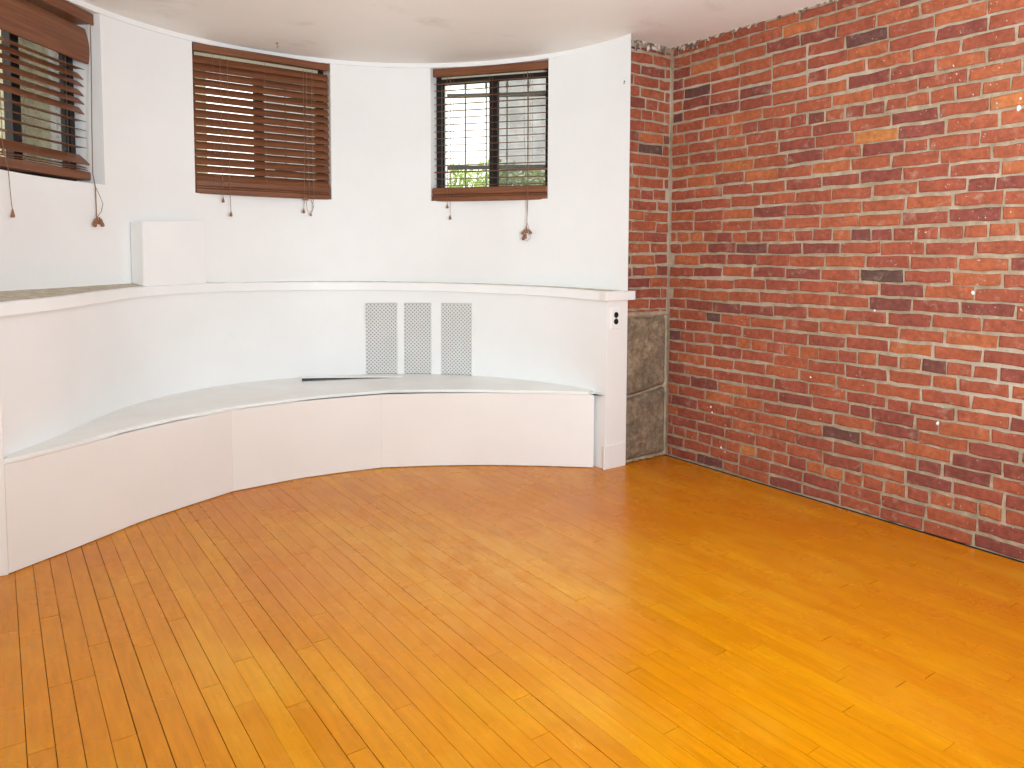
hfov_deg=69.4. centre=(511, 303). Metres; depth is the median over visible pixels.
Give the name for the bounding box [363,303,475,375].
air vent
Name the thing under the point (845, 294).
wall
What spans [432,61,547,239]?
window blind
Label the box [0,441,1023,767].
floor
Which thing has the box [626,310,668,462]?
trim
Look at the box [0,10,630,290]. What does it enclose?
wall
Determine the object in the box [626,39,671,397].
wall
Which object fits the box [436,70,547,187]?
window
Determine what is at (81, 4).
trim
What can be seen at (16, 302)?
window ledge
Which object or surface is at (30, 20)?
window blind
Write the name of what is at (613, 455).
baseboard
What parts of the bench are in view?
panel, seat, panel, loose strip, panel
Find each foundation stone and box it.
[626,317,664,395]
[626,387,664,459]
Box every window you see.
[0,0,76,180]
[192,51,324,180]
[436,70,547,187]
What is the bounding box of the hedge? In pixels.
[448,159,534,187]
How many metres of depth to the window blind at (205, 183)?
4.49 m
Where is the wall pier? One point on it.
(616, 339)
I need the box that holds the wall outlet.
[611,308,620,328]
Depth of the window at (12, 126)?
3.56 m
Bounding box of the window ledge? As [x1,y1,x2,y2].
[0,281,619,316]
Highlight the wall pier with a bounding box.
[595,290,634,463]
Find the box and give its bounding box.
[130,221,205,285]
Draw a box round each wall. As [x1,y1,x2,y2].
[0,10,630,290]
[0,290,606,468]
[0,379,8,575]
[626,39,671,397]
[665,0,1023,561]
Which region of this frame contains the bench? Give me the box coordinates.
[4,374,603,572]
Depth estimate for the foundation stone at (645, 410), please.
4.44 m
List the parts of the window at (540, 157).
sash, sash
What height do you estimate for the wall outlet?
0.120 m
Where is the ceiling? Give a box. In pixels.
[82,0,828,62]
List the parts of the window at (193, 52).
sash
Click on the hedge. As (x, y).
(478, 181)
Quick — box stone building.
[0,29,207,172]
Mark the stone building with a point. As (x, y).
(40, 105)
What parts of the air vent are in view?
perforated panel, perforated panel, perforated panel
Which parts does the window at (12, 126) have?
sash, sash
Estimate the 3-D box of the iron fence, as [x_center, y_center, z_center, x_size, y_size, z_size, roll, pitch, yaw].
[0.042,-1.217,6.427,4.400,1.460,0.030,1,4,7]
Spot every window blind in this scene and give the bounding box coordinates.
[0,0,104,226]
[192,42,329,216]
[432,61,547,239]
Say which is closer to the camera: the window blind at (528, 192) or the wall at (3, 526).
the wall at (3, 526)
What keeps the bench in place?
on the floor
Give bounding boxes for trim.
[66,0,573,68]
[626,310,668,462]
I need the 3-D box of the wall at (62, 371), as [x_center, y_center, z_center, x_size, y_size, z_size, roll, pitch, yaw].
[-1.079,0.452,4.016,2.903,1.032,1.488,-2,5,-35]
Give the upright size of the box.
0.363 m
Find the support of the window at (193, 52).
in the wall at (380, 220)
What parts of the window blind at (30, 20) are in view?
tilt cord, ladder cord, rail, ladder cord, lift cord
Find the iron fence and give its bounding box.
[284,83,545,186]
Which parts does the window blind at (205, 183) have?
ladder cord, tilt cord, tilt cord, rail, ladder cord, lift cord, lift cord, lift cord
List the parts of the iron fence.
fence rail, fence rail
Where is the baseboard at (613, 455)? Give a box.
[603,442,624,469]
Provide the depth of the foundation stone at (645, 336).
4.41 m
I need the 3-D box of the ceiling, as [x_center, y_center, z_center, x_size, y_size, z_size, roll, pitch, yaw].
[0.495,-1.390,1.683,4.150,0.080,7.540,-2,5,-35]
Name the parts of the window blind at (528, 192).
tilt cord, ladder cord, ladder cord, rail, lift cord, lift cord, ladder cord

